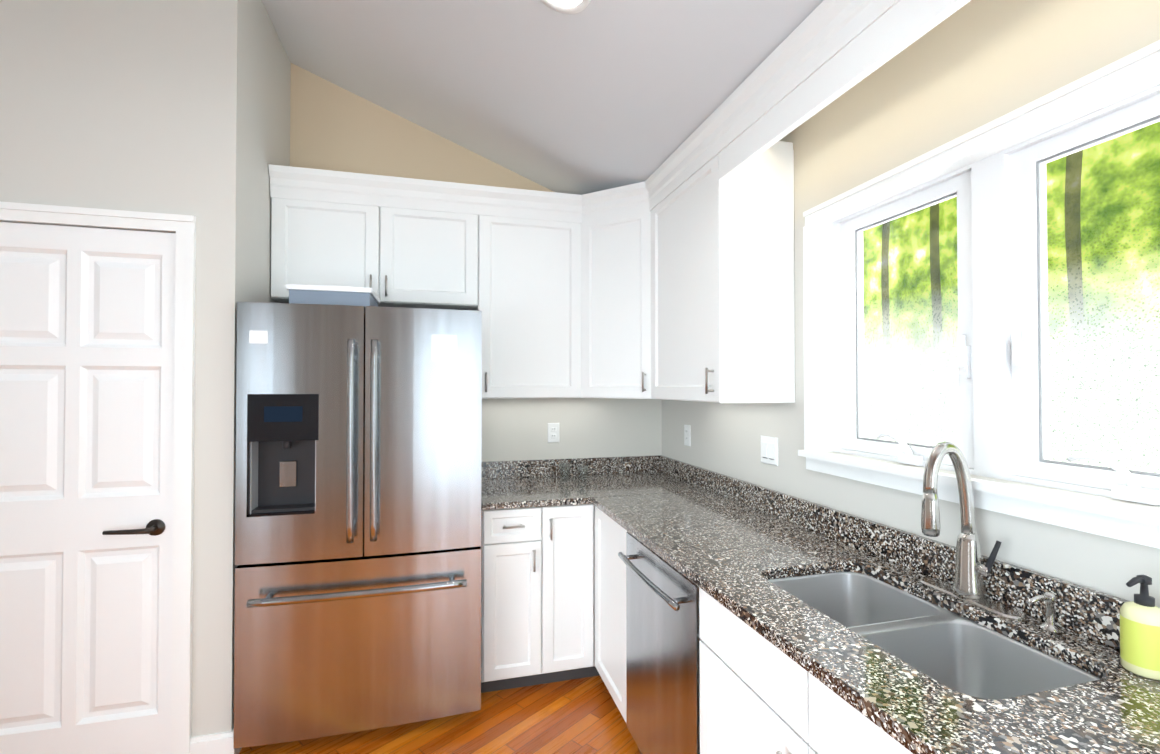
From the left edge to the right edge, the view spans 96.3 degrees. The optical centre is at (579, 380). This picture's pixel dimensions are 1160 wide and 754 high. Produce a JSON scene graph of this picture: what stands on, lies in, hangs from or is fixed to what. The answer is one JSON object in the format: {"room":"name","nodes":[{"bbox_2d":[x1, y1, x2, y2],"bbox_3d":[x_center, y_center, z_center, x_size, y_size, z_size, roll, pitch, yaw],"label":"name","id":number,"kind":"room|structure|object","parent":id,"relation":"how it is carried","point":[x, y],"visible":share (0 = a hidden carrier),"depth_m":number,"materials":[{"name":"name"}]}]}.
{"room":"kitchen","nodes":[
{"label":"kitchen","id":0,"kind":"room"},
{"bbox_2d":[0,0,248,736],"bbox_3d":[-2.560,-0.532,1.778,2.470,4.000,0.120,0,-1,-15],"label":"wall","id":1,"kind":"structure","parent":0,"point":[134,105],"depth_m":1.99,"materials":[{"name":"grey paint"}]},
{"bbox_2d":[0,222,175,753],"bbox_3d":[-1.853,0.446,1.880,0.644,2.023,0.102,0,-1,-15],"label":"door","id":2,"kind":"structure","parent":1,"relation":"in","point":[87,336],"depth_m":1.91,"materials":[{"name":"white wood"}]},
{"bbox_2d":[0,201,195,753],"bbox_3d":[-1.869,0.420,1.943,0.776,2.101,0.144,0,-1,-15],"label":"door frame","id":3,"kind":"structure","parent":1,"relation":"attached to","point":[183,227],"depth_m":1.97,"materials":[{"name":"white wood"}]},
{"bbox_2d":[190,728,241,753],"bbox_3d":[-1.502,1.419,2.348,0.148,0.112,0.752,0,-1,-15],"label":"baseboard","id":4,"kind":"structure","parent":1,"relation":"attached to","point":[220,743],"depth_m":1.99,"materials":[{"name":"white wood"}]},
{"bbox_2d":[246,0,290,302],"bbox_3d":[-1.519,-0.524,2.437,0.120,4.000,0.620,0,-1,-15],"label":"wall","id":5,"kind":"structure","parent":0,"point":[269,84],"depth_m":2.35,"materials":[{"name":"grey paint"}]},
{"bbox_2d":[239,675,640,753],"bbox_3d":[-0.987,1.507,-0.023,4.900,0.120,5.900,0,-1,-15],"label":"floor","id":6,"kind":"structure","parent":0,"point":[579,716],"depth_m":2.18,"materials":[{"name":"brown wood"}]},
{"bbox_2d":[233,302,481,748],"bbox_3d":[-0.959,0.587,2.433,0.932,1.778,0.829,0,-1,-15],"label":"fridge","id":7,"kind":"object","parent":6,"relation":"on","point":[358,525],"visible":1,"depth_m":2.09,"materials":[{"name":"grey metal"}]},
{"bbox_2d":[286,284,379,306],"bbox_3d":[-1.069,-0.346,2.285,0.321,0.082,0.316,0,-1,-15],"label":"tray","id":8,"kind":"object","parent":7,"relation":"on","point":[329,295],"visible":0.65,"depth_m":2.14,"materials":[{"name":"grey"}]},
{"bbox_2d":[481,506,592,692],"bbox_3d":[-0.271,1.040,2.743,0.531,0.880,0.628,0,-1,-15],"label":"base cabinet","id":9,"kind":"object","parent":6,"relation":"on","point":[537,565],"depth_m":2.44,"materials":[{"name":"white wood"}]},
{"bbox_2d":[481,470,700,509],"bbox_3d":[0.034,0.582,2.822,1.168,0.032,0.643,0,-1,-15],"label":"countertop","id":10,"kind":"structure","parent":9,"relation":"on","point":[496,493],"depth_m":2.72,"materials":[{"name":"grey stone"}]},
{"bbox_2d":[559,462,570,479],"bbox_3d":[-0.086,0.519,2.970,0.066,0.095,0.066,0,-1,-15],"label":"tumbler","id":11,"kind":"object","parent":10,"relation":"on","point":[562,472],"visible":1,"depth_m":2.96,"materials":[{"name":"clear glass"}]},
{"bbox_2d":[577,466,587,480],"bbox_3d":[0.015,0.526,2.940,0.066,0.080,0.066,0,-1,-15],"label":"tumbler","id":12,"kind":"object","parent":10,"relation":"on","point":[578,475],"visible":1,"depth_m":2.92,"materials":[{"name":"clear glass"}]},
{"bbox_2d":[618,531,700,753],"bbox_3d":[0.533,1.030,1.856,0.682,0.870,0.592,0,-1,-15],"label":"dishwasher","id":13,"kind":"object","parent":6,"relation":"on","point":[663,639],"visible":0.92,"depth_m":1.74,"materials":[{"name":"grey metal"}]},
{"bbox_2d":[593,506,768,741],"bbox_3d":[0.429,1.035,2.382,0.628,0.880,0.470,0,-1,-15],"label":"base cabinet","id":14,"kind":"object","parent":6,"relation":"on","point":[734,699],"depth_m":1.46,"materials":[{"name":"white wood"}]},
{"bbox_2d":[593,490,1159,753],"bbox_3d":[0.711,0.563,1.295,0.643,0.032,2.654,0,-1,-15],"label":"countertop","id":15,"kind":"structure","parent":14,"relation":"on","point":[724,546],"depth_m":1.05,"materials":[{"name":"grey stone"}]},
{"bbox_2d":[733,562,1116,753],"bbox_3d":[0.757,0.676,1.232,0.430,0.219,0.720,0,-1,-15],"label":"sink","id":16,"kind":"object","parent":15,"relation":"in","point":[980,659],"depth_m":1.22,"materials":[{"name":"silver metal"}]},
{"bbox_2d":[913,442,1068,633],"bbox_3d":[0.935,0.349,1.260,0.165,0.395,0.324,0,-1,-15],"label":"faucet","id":17,"kind":"object","parent":15,"relation":"on","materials":[{"name":"silver metal"}]},
{"bbox_2d":[1120,575,1159,679],"bbox_3d":[1.047,0.453,0.967,0.076,0.179,0.065,0,-1,-15],"label":"soap bottle","id":18,"kind":"object","parent":15,"relation":"on","point":[1140,635],"visible":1,"depth_m":0.95,"materials":[{"name":"yellow plastic"}]},
{"bbox_2d":[290,63,661,461],"bbox_3d":[-0.516,-0.516,3.102,2.400,4.000,0.150,0,-1,-15],"label":"wall","id":19,"kind":"structure","parent":0,"point":[333,127],"depth_m":2.99,"materials":[{"name":"paint"}]},
{"bbox_2d":[270,176,479,310],"bbox_3d":[-1.031,-0.660,2.717,0.960,0.550,0.328,0,-1,-15],"label":"upper cabinet","id":20,"kind":"object","parent":19,"relation":"attached to","point":[414,249],"depth_m":2.56,"materials":[{"name":"white wood"}]},
{"bbox_2d":[476,196,583,398],"bbox_3d":[-0.298,-0.418,2.909,0.556,1.030,0.328,0,-1,-15],"label":"upper cabinet","id":21,"kind":"object","parent":19,"relation":"attached to","point":[530,249],"depth_m":2.76,"materials":[{"name":"white wood"}]},
{"bbox_2d":[548,423,558,442],"bbox_3d":[-0.158,0.312,3.105,0.072,0.117,0.008,0,-1,-15],"label":"outlet","id":22,"kind":"object","parent":19,"relation":"attached to","point":[553,432],"visible":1,"depth_m":3.10,"materials":[{"name":"white plastic"}]},
{"bbox_2d":[481,455,660,477],"bbox_3d":[-0.045,0.519,3.123,1.168,0.100,0.022,0,-1,-15],"label":"backsplash","id":23,"kind":"structure","parent":19,"relation":"attached to","point":[544,468],"depth_m":3.11,"materials":[{"name":"grey stone"}]},
{"bbox_2d":[262,0,822,194],"bbox_3d":[-0.987,-1.984,0.020,4.900,1.902,5.900,0,-1,-15],"label":"ceiling","id":24,"kind":"structure","parent":0,"point":[595,96],"depth_m":2.16,"materials":[{"name":"white paint"}]},
{"bbox_2d":[541,0,590,13],"bbox_3d":[-0.068,-1.264,1.652,0.209,0.087,0.224,0,-1,-15],"label":"recessed light","id":25,"kind":"object","parent":24,"relation":"in","point":[569,6],"visible":1,"depth_m":1.73,"materials":[{"name":"white"}]},
{"bbox_2d":[662,0,1159,607],"bbox_3d":[1.289,-0.545,0.684,0.150,4.000,5.750,0,-1,-15],"label":"wall","id":26,"kind":"structure","parent":0,"point":[970,66],"depth_m":1.47,"materials":[{"name":"paint"}]},
{"bbox_2d":[580,196,647,398],"bbox_3d":[0.187,-0.395,2.727,0.308,0.974,0.308,0,-1,-15],"label":"upper cabinet","id":27,"kind":"object","parent":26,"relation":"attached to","point":[613,230],"depth_m":2.73,"materials":[{"name":"white wood"}]},
{"bbox_2d":[684,425,690,445],"bbox_3d":[0.606,0.310,2.939,0.008,0.117,0.072,0,-1,-15],"label":"outlet","id":28,"kind":"object","parent":26,"relation":"attached to","point":[687,435],"visible":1,"depth_m":2.93,"materials":[{"name":"white plastic"}]},
{"bbox_2d":[648,124,794,402],"bbox_3d":[0.601,-0.424,2.337,0.328,1.030,0.679,0,-1,-15],"label":"upper cabinet","id":29,"kind":"object","parent":26,"relation":"attached to","point":[670,276],"depth_m":2.03,"materials":[{"name":"white wood"}]},
{"bbox_2d":[761,435,777,465],"bbox_3d":[0.800,0.296,2.205,0.008,0.117,0.118,0,-1,-15],"label":"light switch","id":30,"kind":"object","parent":26,"relation":"attached to","point":[769,450],"visible":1,"depth_m":2.19,"materials":[{"name":"white plastic"}]},
{"bbox_2d":[661,455,1127,649],"bbox_3d":[0.932,0.502,1.676,0.022,0.100,3.276,0,-1,-15],"label":"backsplash","id":31,"kind":"structure","parent":26,"relation":"attached to","point":[1095,614],"depth_m":1.57,"materials":[{"name":"grey stone"}]},
{"bbox_2d":[798,40,1159,548],"bbox_3d":[1.150,-0.163,1.088,0.170,0.974,1.880,0,-1,-15],"label":"window","id":32,"kind":"structure","parent":26,"relation":"in","point":[991,176],"depth_m":1.34,"materials":[{"name":"white wood"}]},
{"label":"outside","id":33,"kind":"structure","parent":0,"visible":0},
{"bbox_2d":[863,121,1159,472],"bbox_3d":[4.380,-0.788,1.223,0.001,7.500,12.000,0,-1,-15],"label":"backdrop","id":34,"kind":"structure","parent":33,"point":[1124,205],"depth_m":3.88,"materials":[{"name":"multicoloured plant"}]}
]}

